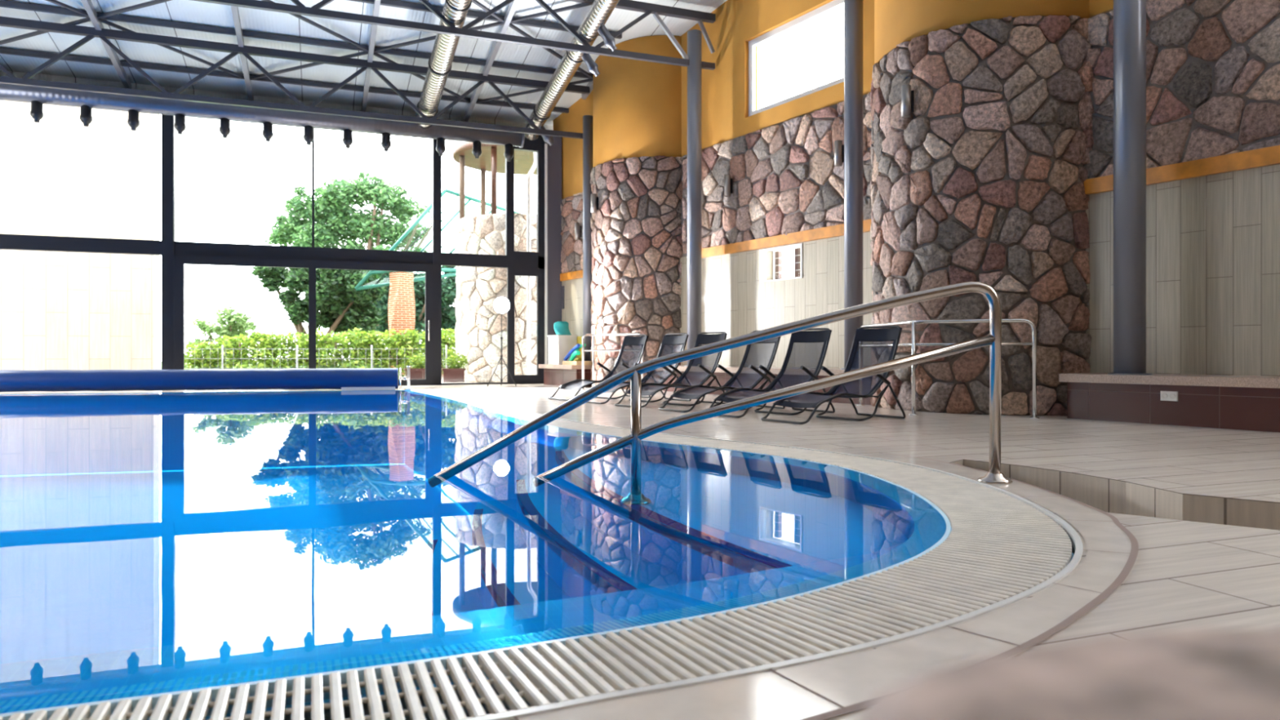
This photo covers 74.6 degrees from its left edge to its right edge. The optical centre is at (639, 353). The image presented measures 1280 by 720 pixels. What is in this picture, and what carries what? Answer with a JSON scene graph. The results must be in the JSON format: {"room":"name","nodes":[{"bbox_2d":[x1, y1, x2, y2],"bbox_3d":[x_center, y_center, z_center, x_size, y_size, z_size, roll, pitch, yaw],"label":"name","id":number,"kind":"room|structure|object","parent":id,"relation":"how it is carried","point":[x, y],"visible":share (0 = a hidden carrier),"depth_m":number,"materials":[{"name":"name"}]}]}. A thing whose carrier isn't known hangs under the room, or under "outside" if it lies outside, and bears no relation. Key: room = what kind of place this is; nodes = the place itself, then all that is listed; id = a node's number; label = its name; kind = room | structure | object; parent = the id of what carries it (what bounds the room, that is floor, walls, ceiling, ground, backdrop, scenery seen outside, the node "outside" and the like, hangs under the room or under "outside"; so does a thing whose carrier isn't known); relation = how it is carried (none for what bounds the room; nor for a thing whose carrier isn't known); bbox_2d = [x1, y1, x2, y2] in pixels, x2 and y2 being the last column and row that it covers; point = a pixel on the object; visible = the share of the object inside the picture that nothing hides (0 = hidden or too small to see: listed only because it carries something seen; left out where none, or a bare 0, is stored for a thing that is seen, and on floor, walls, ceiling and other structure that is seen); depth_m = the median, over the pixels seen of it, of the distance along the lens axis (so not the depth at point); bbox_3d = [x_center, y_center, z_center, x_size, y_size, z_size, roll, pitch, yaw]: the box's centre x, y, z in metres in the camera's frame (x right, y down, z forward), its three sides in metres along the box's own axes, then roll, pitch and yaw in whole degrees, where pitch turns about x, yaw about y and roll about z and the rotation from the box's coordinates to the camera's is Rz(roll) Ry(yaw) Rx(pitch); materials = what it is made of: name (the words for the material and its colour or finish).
{"room":"indoor swimming pool","nodes":[
{"label":"indoor swimming pool","id":0,"kind":"room"},
{"bbox_2d":[0,70,562,138],"bbox_3d":[-8.667,-5.160,16.998,15.200,0.481,0.850,0,0,-21],"label":"wall","id":1,"kind":"structure","parent":0,"point":[17,74],"depth_m":17.57,"materials":[{"name":"grey metal"}]},
{"bbox_2d":[0,115,561,385],"bbox_3d":[-8.722,-2.130,16.570,14.791,5.620,0.250,0,0,-21],"label":"window","id":2,"kind":"structure","parent":1,"relation":"in","point":[548,255],"depth_m":17.93,"materials":[{"name":"black metal"}]},
{"bbox_2d":[173,254,433,385],"bbox_3d":[-6.752,-0.620,17.204,4.938,2.600,0.109,0,0,-21],"label":"door","id":3,"kind":"structure","parent":2,"relation":"attached to","point":[180,260],"depth_m":17.18,"materials":[{"name":"black metal"}]},
{"bbox_2d":[506,267,544,384],"bbox_3d":[-2.565,-0.620,18.907,0.844,2.600,0.070,0,0,-21],"label":"door","id":4,"kind":"structure","parent":2,"relation":"attached to","point":[511,272],"depth_m":18.86,"materials":[{"name":"black metal"}]},
{"bbox_2d":[0,0,727,125],"bbox_3d":[-2.163,-7.001,7.310,21.800,3.278,24.000,0,0,-21],"label":"ceiling","id":5,"kind":"structure","parent":0,"point":[190,11],"depth_m":15.64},
{"bbox_2d":[0,47,568,113],"bbox_3d":[-8.652,-5.470,16.259,15.100,0.100,0.075,0,0,-21],"label":"roof beam","id":6,"kind":"structure","parent":5,"relation":"attached to","point":[2,51],"depth_m":16.48,"materials":[{"name":"grey metal"}]},
{"bbox_2d":[0,0,593,103],"bbox_3d":[-6.524,-5.891,13.284,13.377,0.977,7.125,0,0,-21],"label":"roof truss","id":7,"kind":"structure","parent":6,"relation":"attached to","point":[100,16],"depth_m":15.05,"materials":[{"name":"grey metal"}]},
{"bbox_2d":[347,0,622,39],"bbox_3d":[-7.397,-5.931,12.992,15.100,0.100,0.075,0,0,-21],"label":"roof beam","id":8,"kind":"structure","parent":5,"relation":"attached to","point":[395,3],"depth_m":14.70,"materials":[{"name":"grey metal"}]},
{"bbox_2d":[462,0,519,121],"bbox_3d":[-1.253,-6.281,11.971,0.085,2.146,15.268,0,0,-21],"label":"roof beam","id":9,"kind":"structure","parent":5,"relation":"attached to","point":[512,7],"depth_m":15.98,"materials":[{"name":"grey metal"}]},
{"bbox_3d":[-4.828,-5.992,9.072,17.087,0.945,0.110,0,0,-21],"label":"roof truss","id":10,"kind":"object","parent":5,"relation":"attached to","visible":0},
{"bbox_2d":[80,0,131,88],"bbox_3d":[-7.434,-6.281,9.599,0.085,2.146,15.268,0,0,-21],"label":"roof beam","id":11,"kind":"structure","parent":10,"relation":"on","point":[87,4],"depth_m":15.06,"materials":[{"name":"grey metal"}]},
{"bbox_2d":[231,5,253,101],"bbox_3d":[-5.370,-6.281,10.391,0.085,2.146,15.268,0,0,-21],"label":"roof beam","id":12,"kind":"structure","parent":10,"relation":"on","point":[236,16],"depth_m":15.19,"materials":[{"name":"grey metal"}]},
{"bbox_2d":[360,0,380,111],"bbox_3d":[-3.298,-6.281,11.186,0.085,2.146,15.268,0,0,-21],"label":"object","id":13,"kind":"structure","parent":10,"relation":"on","point":[376,2],"depth_m":15.65,"materials":[{"name":"grey metal"}]},
{"bbox_3d":[-11.635,-6.281,7.986,0.085,2.146,15.268,0,0,-21],"label":"roof purlin","id":14,"kind":"structure","parent":5,"relation":"attached to","visible":0},
{"bbox_2d":[0,0,593,79],"bbox_3d":[-8.014,-5.705,14.598,15.100,0.100,0.075,0,0,-21],"label":"roof beam","id":15,"kind":"structure","parent":14,"relation":"attached to","point":[3,3],"depth_m":15.04,"materials":[{"name":"grey metal"}]},
{"bbox_2d":[354,188,519,290],"bbox_3d":[-6.024,-3.432,25.697,5.092,3.115,0.768,0,0,-24],"label":"glass canopy","id":16,"kind":"object","parent":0,"point":[428,208],"visible":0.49,"depth_m":25.38,"materials":[{"name":"teal glass"}]},
{"bbox_2d":[553,88,593,337],"bbox_3d":[-1.133,-2.559,18.550,0.554,6.477,2.706,0,0,-33],"label":"wall","id":17,"kind":"structure","parent":0,"point":[571,206],"depth_m":18.74,"materials":[{"name":"paint"}]},
{"bbox_2d":[560,285,564,309],"bbox_3d":[-1.765,-1.274,19.107,0.030,0.520,0.160,0,0,-33],"label":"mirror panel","id":18,"kind":"object","parent":17,"relation":"attached to","point":[562,286],"visible":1,"depth_m":19.09,"materials":[{"name":"grey mirror"}]},
{"bbox_2d":[560,270,582,280],"bbox_3d":[-1.313,-1.732,18.380,0.060,0.165,2.400,0,0,-33],"label":"trim","id":19,"kind":"structure","parent":17,"relation":"attached to","point":[575,274],"depth_m":18.63,"materials":[{"name":"orange wood"}]},
{"bbox_2d":[574,222,582,239],"bbox_3d":[-1.348,-2.662,18.310,0.146,0.368,0.111,0,0,-21],"label":"wall lamp","id":20,"kind":"object","parent":17,"relation":"attached to","point":[578,229],"visible":1,"depth_m":18.26,"materials":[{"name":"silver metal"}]},
{"bbox_2d":[0,383,1279,719],"bbox_3d":[-2.149,0.680,6.994,21.000,0.001,22.600,0,0,-21],"label":"floor","id":21,"kind":"structure","parent":0,"point":[1184,575],"depth_m":5.50,"materials":[{"name":"beige tile"}]},
{"bbox_2d":[0,365,413,391],"bbox_3d":[-9.435,0.455,14.571,10.660,0.450,0.398,0,0,-13],"label":"reel","id":22,"kind":"object","parent":21,"relation":"on","point":[294,379],"visible":1,"depth_m":14.81,"materials":[{"name":"blue plastic"}]},
{"bbox_2d":[0,390,914,663],"bbox_3d":[-6.166,1.365,7.970,12.200,1.370,15.500,0,0,-21],"label":"swimming pool","id":23,"kind":"object","parent":21,"relation":"in","point":[94,560],"depth_m":7.09,"materials":[{"name":"blue liquid"}]},
{"bbox_2d":[0,390,717,474],"bbox_3d":[-6.290,0.684,7.916,11.930,0.001,15.452,0,0,-21],"label":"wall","id":24,"kind":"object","parent":23,"relation":"in","point":[38,433],"visible":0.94,"depth_m":7.54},
{"bbox_2d":[417,539,438,617],"bbox_3d":[-0.981,1.508,4.447,0.308,0.064,4.604,0,0,-19],"label":"trim","id":25,"kind":"structure","parent":23,"relation":"attached to","point":[424,597],"depth_m":5.42,"materials":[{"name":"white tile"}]},
{"bbox_2d":[471,508,519,607],"bbox_3d":[-0.644,1.288,4.576,0.308,0.064,4.604,0,0,-19],"label":"trim","id":26,"kind":"structure","parent":23,"relation":"attached to","point":[508,598],"depth_m":4.92,"materials":[{"name":"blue tile"}]},
{"bbox_2d":[0,448,1074,719],"bbox_3d":[-6.043,0.764,7.272,11.930,0.151,14.190,0,0,-21],"label":"wall","id":27,"kind":"structure","parent":23,"relation":"attached to","point":[29,679],"depth_m":2.20,"materials":[{"name":"blue tile"}]},
{"bbox_2d":[0,389,1083,719],"bbox_3d":[-2.315,0.692,5.777,9.062,0.036,18.198,0,0,16],"label":"overflow grating","id":28,"kind":"object","parent":27,"relation":"on","point":[1002,548],"visible":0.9,"depth_m":2.03,"materials":[{"name":"beige plastic"}]},
{"bbox_2d":[516,479,637,593],"bbox_3d":[-0.327,1.068,4.698,0.308,0.064,4.604,0,0,-19],"label":"trim","id":29,"kind":"structure","parent":23,"relation":"on","point":[537,518],"depth_m":4.51,"materials":[{"name":"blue tile"}]},
{"bbox_2d":[555,451,791,573],"bbox_3d":[-0.019,0.848,4.816,0.308,0.064,4.604,0,0,-19],"label":"trim","id":30,"kind":"structure","parent":23,"relation":"on","point":[713,540],"depth_m":3.98,"materials":[{"name":"blue tile"}]},
{"bbox_2d":[0,448,946,713],"bbox_3d":[-2.565,0.693,5.901,8.684,0.012,17.671,0,0,16],"label":"trim","id":31,"kind":"structure","parent":21,"relation":"attached to","point":[932,526],"depth_m":2.11,"materials":[{"name":"blue tile"}]},
{"bbox_2d":[0,390,951,719],"bbox_3d":[-2.520,0.751,5.881,8.621,0.138,17.699,0,0,16],"label":"trim","id":32,"kind":"structure","parent":21,"relation":"attached to","point":[271,682],"depth_m":1.83,"materials":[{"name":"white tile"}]},
{"bbox_2d":[487,296,516,386],"bbox_3d":[-2.917,-0.253,17.458,0.598,1.852,0.572,0,0,-21],"label":"stand","id":33,"kind":"object","parent":21,"relation":"on","point":[501,304],"visible":1,"depth_m":17.34,"materials":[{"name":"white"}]},
{"bbox_2d":[538,364,592,386],"bbox_3d":[-1.431,0.455,17.812,0.850,0.450,1.530,0,0,-33],"label":"bench","id":34,"kind":"object","parent":21,"relation":"on","point":[557,375],"visible":0.64,"depth_m":17.48,"materials":[{"name":"stone"}]},
{"bbox_2d":[546,334,577,364],"bbox_3d":[-1.677,-0.083,18.151,0.470,0.625,0.530,0,0,-33],"label":"box","id":35,"kind":"object","parent":34,"relation":"on","point":[558,345],"visible":0.82,"depth_m":17.94,"materials":[{"name":"white ceramic"}]},
{"bbox_2d":[553,321,571,335],"bbox_3d":[-1.670,-0.545,18.140,0.340,0.300,0.175,0,0,-33],"label":"kickboard","id":36,"kind":"object","parent":35,"relation":"on","point":[560,327],"visible":0.98,"depth_m":18.15,"materials":[{"name":"teal plastic"}]},
{"bbox_2d":[562,360,592,364],"bbox_3d":[-1.272,0.190,17.126,0.380,0.080,0.620,0,0,-33],"label":"tray","id":37,"kind":"object","parent":34,"relation":"on","point":[564,362],"visible":0.79,"depth_m":16.91,"materials":[{"name":"beige"}]},
{"bbox_2d":[563,343,580,360],"bbox_3d":[-1.391,-0.022,17.126,0.068,0.360,0.630,0,0,-33],"label":"noodle","id":38,"kind":"object","parent":37,"relation":"on","point":[577,345],"visible":1,"depth_m":17.10,"materials":[{"name":"blue plastic"}]},
{"bbox_2d":[568,351,580,360],"bbox_3d":[-1.323,0.056,16.973,0.088,0.230,0.366,0,0,-31],"label":"noodle","id":39,"kind":"object","parent":37,"relation":"on","point":[575,353],"visible":1,"depth_m":16.94,"materials":[{"name":"teal plastic"}]},
{"bbox_2d":[573,343,585,351],"bbox_3d":[-1.272,-0.021,17.106,0.069,0.367,0.529,0,0,-35],"label":"noodle","id":40,"kind":"object","parent":37,"relation":"on","point":[580,346],"visible":0.43,"depth_m":17.02,"materials":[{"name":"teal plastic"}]},
{"bbox_2d":[577,336,582,360],"bbox_3d":[-1.296,-0.070,18.083,0.070,0.597,0.597,0,0,-33],"label":"ring","id":41,"kind":"object","parent":34,"relation":"on","point":[579,338],"visible":0.32,"depth_m":18.00,"materials":[{"name":"yellow plastic"}]},
{"bbox_2d":[582,115,592,360],"bbox_3d":[-1.083,-2.355,17.500,0.310,5.170,0.310,0,0,-21],"label":"steel column","id":42,"kind":"structure","parent":34,"relation":"on","point":[587,119],"depth_m":17.40,"materials":[{"name":"grey metal"}]},
{"bbox_2d":[0,16,590,138],"bbox_3d":[-8.117,-5.032,14.880,15.110,1.085,0.110,0,0,-21],"label":"roof truss","id":43,"kind":"object","parent":42,"relation":"on","point":[90,33],"visible":0.98,"depth_m":15.32,"materials":[{"name":"grey metal"}]},
{"bbox_2d":[581,80,593,99],"bbox_3d":[-0.910,-5.646,17.271,0.085,0.362,1.718,0,0,-21],"label":"roof purlin","id":44,"kind":"structure","parent":43,"relation":"on","point":[590,84],"depth_m":17.62,"materials":[{"name":"grey metal"}]},
{"bbox_2d":[548,334,650,400],"bbox_3d":[-0.616,0.192,12.700,1.444,0.977,0.712,0,0,-36],"label":"sun lounger","id":45,"kind":"object","parent":21,"relation":"on","point":[633,347],"visible":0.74,"depth_m":12.98,"materials":[{"name":"black fabric"}]},
{"bbox_2d":[581,333,643,390],"bbox_3d":[-0.435,0.155,15.384,1.472,1.051,0.348,0,0,37],"label":"guard rail","id":46,"kind":"object","parent":21,"relation":"on","point":[593,335],"visible":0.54,"depth_m":15.68,"materials":[{"name":"silver metal"}]},
{"bbox_2d":[590,35,683,389],"bbox_3d":[0.315,-2.662,17.119,2.643,6.702,2.707,0,0,-21],"label":"stone pillar","id":47,"kind":"structure","parent":21,"relation":"on","point":[636,174],"depth_m":15.90,"materials":[{"name":"brown stone"}]},
{"bbox_2d":[591,193,598,213],"bbox_3d":[-0.892,-2.946,16.467,0.144,0.368,0.110,0,0,-21],"label":"wall lamp","id":48,"kind":"object","parent":47,"relation":"attached to","point":[594,199],"visible":1,"depth_m":16.42,"materials":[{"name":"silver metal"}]},
{"bbox_2d":[586,333,691,404],"bbox_3d":[-0.057,0.192,11.865,1.444,0.977,0.712,0,0,-32],"label":"sun lounger","id":49,"kind":"object","parent":21,"relation":"on","point":[670,344],"visible":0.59,"depth_m":12.10,"materials":[{"name":"black fabric"}]},
{"bbox_2d":[614,331,728,408],"bbox_3d":[0.423,0.192,11.083,1.444,0.977,0.712,0,0,-35],"label":"sun lounger","id":50,"kind":"object","parent":21,"relation":"on","point":[698,371],"visible":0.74,"depth_m":11.29,"materials":[{"name":"black fabric"}]},
{"bbox_2d":[427,281,1012,505],"bbox_3d":[0.384,0.219,4.577,3.164,1.202,0.169,0,0,5],"label":"pool handrail","id":51,"kind":"object","parent":21,"relation":"on","point":[994,476],"visible":1,"depth_m":4.54,"materials":[{"name":"silver metal"}]},
{"bbox_2d":[658,330,785,412],"bbox_3d":[0.992,0.192,10.239,1.444,0.977,0.712,0,0,-30],"label":"sun lounger","id":52,"kind":"object","parent":21,"relation":"on","point":[748,375],"visible":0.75,"depth_m":10.40,"materials":[{"name":"black fabric"}]},
{"bbox_2d":[663,365,871,404],"bbox_3d":[1.962,0.450,13.304,0.780,0.460,4.920,0,0,-33],"label":"bench","id":53,"kind":"object","parent":21,"relation":"on","point":[722,377],"visible":0.07,"depth_m":13.06,"materials":[{"name":"stone"}]},
{"bbox_2d":[684,29,702,366],"bbox_3d":[0.962,-2.731,14.852,0.356,5.902,0.356,0,0,-21],"label":"steel column","id":54,"kind":"structure","parent":53,"relation":"on","point":[694,37],"depth_m":14.74,"materials":[{"name":"grey metal"}]},
{"bbox_2d":[191,0,715,70],"bbox_3d":[-6.333,-5.558,12.052,16.413,0.975,0.110,0,0,-21],"label":"roof truss","id":55,"kind":"object","parent":54,"relation":"on","point":[314,11],"visible":1,"depth_m":13.78,"materials":[{"name":"grey metal"}]},
{"bbox_2d":[415,0,471,128],"bbox_3d":[-2.335,-5.651,11.747,0.406,2.267,11.666,0,0,-21],"label":"ventilation duct","id":56,"kind":"object","parent":55,"relation":"hanging from","point":[455,11],"visible":0.81,"depth_m":14.51,"materials":[{"name":"grey metal"}]},
{"bbox_2d":[0,83,524,161],"bbox_3d":[-8.837,-4.429,15.460,13.580,0.719,0.398,0,0,-21],"label":"pipe","id":57,"kind":"object","parent":56,"relation":"attached to","point":[37,96],"visible":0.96,"depth_m":15.86,"materials":[{"name":"grey metal"}]},
{"bbox_2d":[524,0,619,145],"bbox_3d":[-0.163,-5.566,12.578,0.577,2.399,11.653,0,0,-21],"label":"ventilation duct","id":58,"kind":"object","parent":55,"relation":"hanging from","point":[593,25],"visible":0.86,"depth_m":14.72,"materials":[{"name":"grey metal"}]},
{"bbox_2d":[840,0,862,369],"bbox_3d":[2.975,-2.972,11.698,0.356,6.384,0.356,0,0,-21],"label":"steel column","id":59,"kind":"structure","parent":53,"relation":"on","point":[853,9],"depth_m":11.59,"materials":[{"name":"grey metal"}]},
{"bbox_2d":[466,526,1075,717],"bbox_3d":[-2.334,0.755,5.786,9.059,0.130,18.166,0,0,16],"label":"trim","id":60,"kind":"structure","parent":21,"relation":"attached to","point":[1073,546],"depth_m":3.07,"materials":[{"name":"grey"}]},
{"bbox_2d":[709,328,835,417],"bbox_3d":[1.451,0.192,9.473,1.444,0.977,0.712,0,0,-35],"label":"sun lounger","id":61,"kind":"object","parent":21,"relation":"on","point":[806,350],"visible":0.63,"depth_m":9.75,"materials":[{"name":"black fabric"}]},
{"bbox_2d":[514,453,1138,719],"bbox_3d":[-2.879,0.676,0.845,13.074,0.001,2.662,0,0,-36],"label":"trim","id":62,"kind":"structure","parent":21,"relation":"on","point":[1126,569],"depth_m":2.19,"materials":[{"name":"brown tile"}]},
{"bbox_2d":[518,453,1137,719],"bbox_3d":[-3.418,0.677,1.901,12.339,0.001,3.462,0,0,-21],"label":"pool border","id":63,"kind":"structure","parent":21,"relation":"on","point":[855,678],"depth_m":1.86,"materials":[{"name":"beige tile"}]},
{"bbox_2d":[760,325,906,424],"bbox_3d":[1.987,0.192,8.653,1.444,0.977,0.712,0,0,-33],"label":"sun lounger","id":64,"kind":"object","parent":21,"relation":"on","point":[870,347],"visible":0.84,"depth_m":8.85,"materials":[{"name":"black fabric"}]},
{"bbox_2d":[857,318,1039,418],"bbox_3d":[3.193,0.154,9.715,0.839,1.051,2.604,0,0,-30],"label":"guard rail","id":65,"kind":"object","parent":21,"relation":"on","point":[913,322],"visible":0.75,"depth_m":9.10,"materials":[{"name":"silver metal"}]},
{"bbox_2d":[870,0,1093,415],"bbox_3d":[4.444,-3.166,10.635,2.931,7.709,2.973,0,0,-21],"label":"stone pillar","id":66,"kind":"structure","parent":21,"relation":"on","point":[984,180],"depth_m":9.37,"materials":[{"name":"brown stone"}]},
{"bbox_2d":[901,84,913,117],"bbox_3d":[3.144,-2.965,9.877,0.146,0.368,0.110,0,0,-21],"label":"wall lamp","id":67,"kind":"object","parent":66,"relation":"attached to","point":[907,95],"visible":1,"depth_m":9.83,"materials":[{"name":"silver metal"}]},
{"bbox_2d":[858,627,1279,719],"bbox_3d":[0.634,0.389,0.067,1.254,0.581,0.501,0,0,6],"label":"stone block","id":68,"kind":"object","parent":21,"relation":"on","point":[1199,673],"visible":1,"depth_m":0.26,"materials":[{"name":"beige stone"}]},
{"bbox_2d":[950,459,1279,530],"bbox_3d":[2.876,0.905,3.852,3.200,0.450,1.486,0,0,38],"label":"trim","id":69,"kind":"structure","parent":21,"relation":"in","point":[1104,494],"depth_m":4.35,"materials":[{"name":"beige tile"}]},
{"bbox_2d":[1058,373,1279,432],"bbox_3d":[7.144,0.445,5.182,0.780,0.470,9.050,0,0,-33],"label":"bench","id":70,"kind":"object","parent":21,"relation":"on","point":[1241,402],"visible":1,"depth_m":7.90,"materials":[{"name":"stone"}]},
{"bbox_2d":[1107,0,1151,375],"bbox_3d":[4.881,-3.226,8.375,0.384,6.872,0.384,0,0,-21],"label":"steel column","id":71,"kind":"structure","parent":70,"relation":"on","point":[1129,15],"depth_m":8.26,"materials":[{"name":"grey metal"}]},
{"bbox_2d":[1160,391,1177,400],"bbox_3d":[5.031,0.404,7.984,0.038,0.090,0.150,0,0,-33],"label":"power socket","id":72,"kind":"object","parent":70,"relation":"attached to","point":[1165,395],"visible":1,"depth_m":7.97,"materials":[{"name":"white plastic"}]},
{"bbox_2d":[1161,393,1167,398],"bbox_3d":[5.001,0.404,8.006,0.011,0.048,0.048,0,0,-33],"label":"outlet","id":73,"kind":"object","parent":72,"relation":"attached to","point":[1163,395],"depth_m":8.01,"materials":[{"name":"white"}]},
{"bbox_2d":[1169,393,1175,399],"bbox_3d":[5.039,0.404,7.947,0.011,0.048,0.048,0,0,-33],"label":"outlet","id":74,"kind":"object","parent":72,"relation":"attached to","point":[1172,396],"depth_m":7.95,"materials":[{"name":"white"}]},
{"bbox_2d":[679,0,1279,376],"bbox_3d":[5.352,-3.901,8.931,0.367,9.162,21.300,0,0,-33],"label":"wall","id":75,"kind":"structure","parent":0,"point":[1213,66],"depth_m":8.79,"materials":[{"name":"beige tile"}]},
{"bbox_2d":[724,174,733,196],"bbox_3d":[1.525,-2.897,14.514,0.146,0.368,0.111,0,0,-21],"label":"wall lamp","id":76,"kind":"object","parent":75,"relation":"attached to","point":[728,182],"visible":1,"depth_m":14.47,"materials":[{"name":"silver metal"}]},
{"bbox_2d":[759,243,802,282],"bbox_3d":[2.431,-1.452,13.655,0.412,0.545,1.006,0,0,-33],"label":"window","id":77,"kind":"structure","parent":75,"relation":"in","point":[798,251],"depth_m":13.92,"materials":[{"name":"white plastic"}]},
{"bbox_2d":[702,218,871,257],"bbox_3d":[2.279,-1.823,13.495,0.060,0.165,5.100,0,0,-33],"label":"trim","id":78,"kind":"structure","parent":75,"relation":"attached to","point":[837,230],"depth_m":13.47,"materials":[{"name":"orange wood"}]},
{"bbox_2d":[748,0,844,116],"bbox_3d":[2.534,-4.680,13.382,0.070,1.320,2.406,0,0,-33],"label":"window","id":79,"kind":"structure","parent":75,"relation":"in","point":[834,4],"depth_m":13.71,"materials":[{"name":"white plastic"}]},
{"bbox_2d":[834,140,844,166],"bbox_3d":[2.924,-2.935,12.322,0.146,0.368,0.111,0,0,-21],"label":"wall lamp","id":80,"kind":"object","parent":75,"relation":"attached to","point":[838,146],"visible":0.99,"depth_m":12.27,"materials":[{"name":"silver metal"}]},
{"bbox_2d":[1084,145,1279,195],"bbox_3d":[7.685,-1.843,5.022,0.060,0.165,10.200,0,0,-33],"label":"trim","id":81,"kind":"structure","parent":75,"relation":"attached to","point":[1268,156],"depth_m":8.30,"materials":[{"name":"orange wood"}]},
{"label":"outside","id":82,"kind":"structure","parent":0,"visible":0},
{"bbox_2d":[159,360,444,368],"bbox_3d":[-20.965,0.730,54.614,120.000,0.001,63.000,0,0,-21],"label":"lawn","id":83,"kind":"structure","parent":82,"point":[160,362],"depth_m":52.39,"materials":[{"name":"green plant"}]},
{"bbox_2d":[186,306,259,367],"bbox_3d":[-12.805,-0.356,26.043,2.100,2.226,1.203,0,0,-3],"label":"sapling","id":84,"kind":"object","parent":83,"relation":"on","point":[237,323],"visible":0.56,"depth_m":25.80,"materials":[{"name":"green plant"}]},
{"bbox_2d":[249,266,387,358],"bbox_3d":[-10.210,-1.205,26.678,4.446,4.035,2.106,0,0,-2],"label":"spreading tree","id":85,"kind":"object","parent":83,"relation":"on","point":[342,308],"visible":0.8,"depth_m":26.32,"materials":[{"name":"green plant"}]},
{"bbox_2d":[263,171,444,351],"bbox_3d":[-11.595,-3.322,33.959,7.370,8.217,2.531,0,0,-3],"label":"broadleaf tree","id":86,"kind":"object","parent":83,"relation":"on","point":[337,222],"visible":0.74,"depth_m":33.61,"materials":[{"name":"green plant"}]},
{"bbox_2d":[366,266,456,342],"bbox_3d":[-8.061,-1.280,30.567,4.342,4.202,2.204,0,0,6],"label":"evergreen tree","id":87,"kind":"object","parent":83,"relation":"on","point":[448,284],"visible":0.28,"depth_m":30.11,"materials":[{"name":"green plant"}]},
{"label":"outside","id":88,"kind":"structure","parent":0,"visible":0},
{"bbox_2d":[398,378,476,382],"bbox_3d":[-10.038,0.710,20.569,40.000,0.001,8.400,0,0,-21],"label":"patio","id":89,"kind":"structure","parent":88,"point":[398,379],"depth_m":20.67,"materials":[{"name":"beige tile"}]},
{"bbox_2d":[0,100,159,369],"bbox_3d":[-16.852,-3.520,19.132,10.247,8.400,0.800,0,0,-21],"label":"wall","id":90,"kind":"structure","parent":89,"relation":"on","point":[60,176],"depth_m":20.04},
{"bbox_2d":[159,345,447,368],"bbox_3d":[-8.815,0.245,21.600,7.714,0.930,0.042,0,0,0],"label":"wire fence","id":91,"kind":"object","parent":89,"relation":"on","point":[371,348],"visible":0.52,"depth_m":21.59,"materials":[{"name":"grey metal"}]},
{"bbox_2d":[184,327,456,378],"bbox_3d":[-8.850,0.127,23.204,7.824,1.735,1.272,0,0,1],"label":"hedge","id":92,"kind":"object","parent":89,"relation":"on","point":[379,340],"visible":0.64,"depth_m":23.04,"materials":[{"name":"green plant"}]},
{"bbox_2d":[387,271,415,375],"bbox_3d":[-7.152,-0.930,25.200,0.748,3.220,0.748,0,0,-21],"label":"brick column","id":93,"kind":"structure","parent":89,"relation":"on","point":[401,307],"depth_m":24.97,"materials":[{"name":"orange brick"}]},
{"bbox_2d":[403,352,425,379],"bbox_3d":[-5.365,0.333,20.314,0.650,0.714,0.490,0,0,-21],"label":"planter","id":94,"kind":"object","parent":89,"relation":"on","point":[416,372],"visible":0.8,"depth_m":20.16,"materials":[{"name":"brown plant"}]},
{"bbox_2d":[441,352,468,382],"bbox_3d":[-4.476,0.333,20.314,0.650,0.714,0.490,0,0,-21],"label":"planter","id":95,"kind":"object","parent":89,"relation":"on","point":[452,374],"visible":0.99,"depth_m":20.16,"materials":[{"name":"brown ceramic"}]},
{"bbox_2d":[453,142,537,382],"bbox_3d":[-3.101,-2.711,22.000,3.509,6.858,3.509,0,0,37],"label":"stone tower","id":96,"kind":"structure","parent":89,"relation":"on","point":[477,331],"depth_m":20.47,"materials":[{"name":"beige stone"}]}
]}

